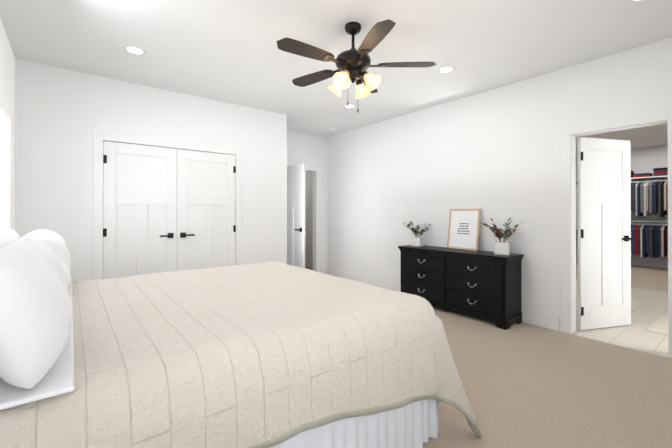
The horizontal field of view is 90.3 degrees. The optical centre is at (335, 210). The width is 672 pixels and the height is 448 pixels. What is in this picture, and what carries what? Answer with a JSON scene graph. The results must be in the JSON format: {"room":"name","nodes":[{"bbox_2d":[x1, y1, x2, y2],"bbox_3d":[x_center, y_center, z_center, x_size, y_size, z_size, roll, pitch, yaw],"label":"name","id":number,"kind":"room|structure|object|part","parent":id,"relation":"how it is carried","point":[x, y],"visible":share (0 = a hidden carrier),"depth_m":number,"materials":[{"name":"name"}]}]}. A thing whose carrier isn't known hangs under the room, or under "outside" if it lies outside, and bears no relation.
{"room":"bedroom","nodes":[
{"label":"bedroom","id":0,"kind":"room"},
{"bbox_2d":[0,18,14,229],"bbox_3d":[-1.632,-0.118,1.274,0.120,2.740,5.180,0,0,-38],"label":"wall","id":1,"kind":"structure","parent":0,"point":[7,81],"depth_m":3.00,"materials":[{"name":"paint"}]},
{"bbox_2d":[14,59,286,280],"bbox_3d":[-2.189,-0.107,4.498,3.020,2.740,0.800,0,0,-38],"label":"wall","id":2,"kind":"structure","parent":0,"point":[61,115],"depth_m":3.65,"materials":[{"name":"paint"}]},
{"bbox_2d":[103,141,176,278],"bbox_3d":[-2.284,0.240,3.930,0.750,2.025,0.147,0,0,-38],"label":"closet door","id":3,"kind":"structure","parent":2,"relation":"in","point":[139,209],"depth_m":3.90,"materials":[{"name":"paint"}]},
{"bbox_3d":[-2.298,0.240,3.918,0.712,1.715,0.147,0,0,-38],"label":"handle","id":4,"kind":"part","parent":3,"relation":"part of","materials":[{"name":"black metal"}]},
{"bbox_2d":[93,131,241,279],"bbox_3d":[-1.975,0.196,4.148,1.690,2.130,0.011,0,0,-38],"label":"door frame","id":5,"kind":"structure","parent":2,"relation":"attached to","point":[98,137],"depth_m":3.75,"materials":[{"name":"paint"}]},
{"bbox_2d":[177,149,235,270],"bbox_3d":[-1.694,0.242,4.399,0.750,2.025,0.147,0,0,-38],"label":"closet door","id":6,"kind":"structure","parent":2,"relation":"in","point":[206,225],"depth_m":4.37,"materials":[{"name":"paint"}]},
{"bbox_3d":[-1.679,0.242,4.410,0.712,1.715,0.147,0,0,-38],"label":"handle","id":7,"kind":"part","parent":6,"relation":"part of","materials":[{"name":"black metal"}]},
{"bbox_2d":[287,130,327,270],"bbox_3d":[-0.762,-0.102,6.270,1.420,2.740,0.120,0,0,-38],"label":"wall","id":8,"kind":"structure","parent":0,"point":[308,149],"depth_m":6.53,"materials":[{"name":"paint"}]},
{"bbox_2d":[287,163,305,267],"bbox_3d":[-0.747,0.246,5.695,0.147,2.025,0.754,0,0,-38],"label":"entry door","id":9,"kind":"structure","parent":8,"relation":"in","point":[296,229],"depth_m":5.58,"materials":[{"name":"paint"}]},
{"bbox_2d":[287,164,319,271],"bbox_3d":[-0.682,0.203,6.249,0.940,2.130,0.011,0,0,-38],"label":"door frame","id":10,"kind":"structure","parent":8,"relation":"attached to","point":[310,168],"depth_m":6.50,"materials":[{"name":"paint"}]},
{"bbox_2d":[305,171,312,267],"bbox_3d":[-0.889,-0.096,7.989,0.120,2.740,2.730,0,0,-38],"label":"wall","id":11,"kind":"structure","parent":0,"point":[308,219],"depth_m":7.52,"materials":[{"name":"paint"}]},
{"bbox_2d":[0,0,671,154],"bbox_3d":[1.508,-1.532,6.054,10.980,0.120,8.750,0,0,-38],"label":"ceiling","id":12,"kind":"structure","parent":0,"point":[228,51],"depth_m":2.96,"materials":[{"name":"paint"}]},
{"bbox_2d":[124,46,145,54],"bbox_3d":[-1.853,-1.479,3.083,0.172,0.006,0.172,0,0,-38],"label":"recessed light","id":13,"kind":"object","parent":12,"relation":"in","point":[127,47],"depth_m":3.08,"materials":[{"name":"paint"}]},
{"bbox_3d":[-1.853,-1.478,3.083,0.124,0.001,0.124,0,0,-38],"label":"recessed ceiling light lens","id":14,"kind":"part","parent":13,"relation":"part of","materials":[{"name":"white plastic"}]},
{"bbox_2d":[276,19,435,112],"bbox_3d":[0.089,-1.137,2.664,1.228,0.694,1.262,0,0,-38],"label":"ceiling fan","id":15,"kind":"object","parent":12,"relation":"hanging from","point":[353,64],"visible":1,"depth_m":2.59,"materials":[{"name":"brown wood"}]},
{"bbox_3d":[0.137,-1.009,2.683,0.450,0.141,0.450,0,0,-38],"label":"lamp shade","id":16,"kind":"part","parent":15,"relation":"part of","materials":[{"name":"white glass"}]},
{"bbox_3d":[0.137,-1.071,2.683,0.261,0.060,0.261,0,0,-38],"label":"arm","id":17,"kind":"part","parent":15,"relation":"part of"},
{"bbox_2d":[438,66,454,72],"bbox_3d":[1.155,-1.478,3.493,0.172,0.006,0.172,0,0,-38],"label":"recessed light","id":18,"kind":"object","parent":12,"relation":"in","point":[453,69],"depth_m":3.49,"materials":[{"name":"paint"}]},
{"bbox_3d":[1.155,-1.477,3.493,0.124,0.001,0.124,0,0,-38],"label":"recessed ceiling light lens","id":19,"kind":"part","parent":18,"relation":"part of","materials":[{"name":"white plastic"}]},
{"bbox_2d":[328,37,671,333],"bbox_3d":[1.684,-0.108,4.446,0.140,2.740,6.020,0,0,-38],"label":"wall","id":20,"kind":"structure","parent":0,"point":[387,179],"depth_m":4.07,"materials":[{"name":"paint"}]},
{"bbox_2d":[326,268,559,330],"bbox_3d":[1.083,1.197,5.075,0.014,0.135,4.040,0,0,-38],"label":"baseboard","id":21,"kind":"structure","parent":20,"relation":"attached to","point":[544,321],"depth_m":5.23,"materials":[{"name":"paint"}]},
{"bbox_2d":[577,137,632,329],"bbox_3d":[2.907,0.239,3.593,0.660,2.025,0.344,0,0,-38],"label":"bathroom door","id":22,"kind":"structure","parent":20,"relation":"in","point":[604,228],"depth_m":3.58,"materials":[{"name":"paint"}]},
{"bbox_2d":[560,108,671,358],"bbox_3d":[2.624,0.193,3.142,0.011,2.130,0.890,0,0,-38],"label":"door frame","id":23,"kind":"structure","parent":20,"relation":"attached to","point":[566,133],"depth_m":3.42,"materials":[{"name":"paint"}]},
{"bbox_2d":[423,306,671,447],"bbox_3d":[-0.118,1.287,2.932,4.560,0.060,5.900,0,0,-38],"label":"floor carpet","id":24,"kind":"object","parent":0,"point":[525,385],"depth_m":2.32,"materials":[{"name":"beige carpet"}]},
{"bbox_2d":[0,227,481,447],"bbox_3d":[-0.739,0.674,2.034,2.226,1.161,2.230,0,0,-38],"label":"bed","id":25,"kind":"object","parent":24,"relation":"on","point":[273,354],"visible":1,"depth_m":1.29,"materials":[{"name":"fabric"}]},
{"bbox_2d":[398,245,523,329],"bbox_3d":[1.486,0.877,4.214,0.411,0.770,1.500,0,0,-38],"label":"dresser","id":26,"kind":"object","parent":24,"relation":"on","point":[485,285],"visible":0.9,"depth_m":3.88,"materials":[{"name":"black wood"}]},
{"bbox_2d":[403,221,430,245],"bbox_3d":[1.125,0.311,4.691,0.371,0.363,0.392,0,0,-38],"label":"plant pot","id":27,"kind":"object","parent":26,"relation":"on","point":[417,241],"visible":1,"depth_m":4.67,"materials":[{"name":"ceramic"}]},
{"bbox_3d":[1.125,0.261,4.691,0.371,0.262,0.392,0,0,-38],"label":"stem","id":28,"kind":"part","parent":27,"relation":"part of","materials":[{"name":"green plant"}]},
{"bbox_2d":[447,209,480,250],"bbox_3d":[1.629,0.232,4.273,0.092,0.517,0.420,0,0,-38],"label":"framed picture","id":29,"kind":"object","parent":26,"relation":"on","point":[463,229],"visible":1,"depth_m":4.26,"materials":[{"name":"white paper"}]},
{"bbox_2d":[480,217,522,254],"bbox_3d":[1.837,0.278,3.749,0.399,0.424,0.437,0,0,-38],"label":"plant pot","id":30,"kind":"object","parent":26,"relation":"on","point":[501,247],"visible":0.98,"depth_m":3.73,"materials":[{"name":"ceramic"}]},
{"bbox_3d":[1.837,0.219,3.749,0.399,0.306,0.437,0,0,-38],"label":"stem","id":31,"kind":"part","parent":30,"relation":"part of","materials":[{"name":"green plant"}]},
{"bbox_2d":[572,279,667,356],"bbox_3d":[3.837,1.292,4.287,3.320,0.060,4.400,0,0,-38],"label":"floor","id":32,"kind":"structure","parent":0,"point":[649,310],"depth_m":3.55,"materials":[{"name":"beige tile"}]},
{"bbox_2d":[647,315,667,334],"bbox_3d":[3.726,1.252,3.560,0.800,0.014,0.500,0,0,-38],"label":"bath rug","id":33,"kind":"object","parent":32,"relation":"on","point":[659,324],"visible":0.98,"depth_m":3.60,"materials":[{"name":"beige fabric"}]},
{"bbox_2d":[576,260,667,291],"bbox_3d":[6.351,1.297,6.284,3.100,0.064,4.400,0,0,-38],"label":"floor","id":34,"kind":"structure","parent":0,"point":[652,278],"depth_m":6.34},
{"bbox_2d":[576,144,667,267],"bbox_3d":[7.523,-0.098,7.208,0.120,2.740,4.140,0,0,-38],"label":"wall","id":35,"kind":"structure","parent":0,"point":[649,159],"depth_m":7.61,"materials":[{"name":"paint"}]},
{"bbox_2d":[576,167,667,259],"bbox_3d":[6.858,0.172,7.509,0.546,2.202,2.880,0,0,-38],"label":"clothes","id":36,"kind":"object","parent":35,"relation":"attached to","point":[647,199],"visible":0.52,"depth_m":7.26,"materials":[{"name":"fabric"}]}
]}

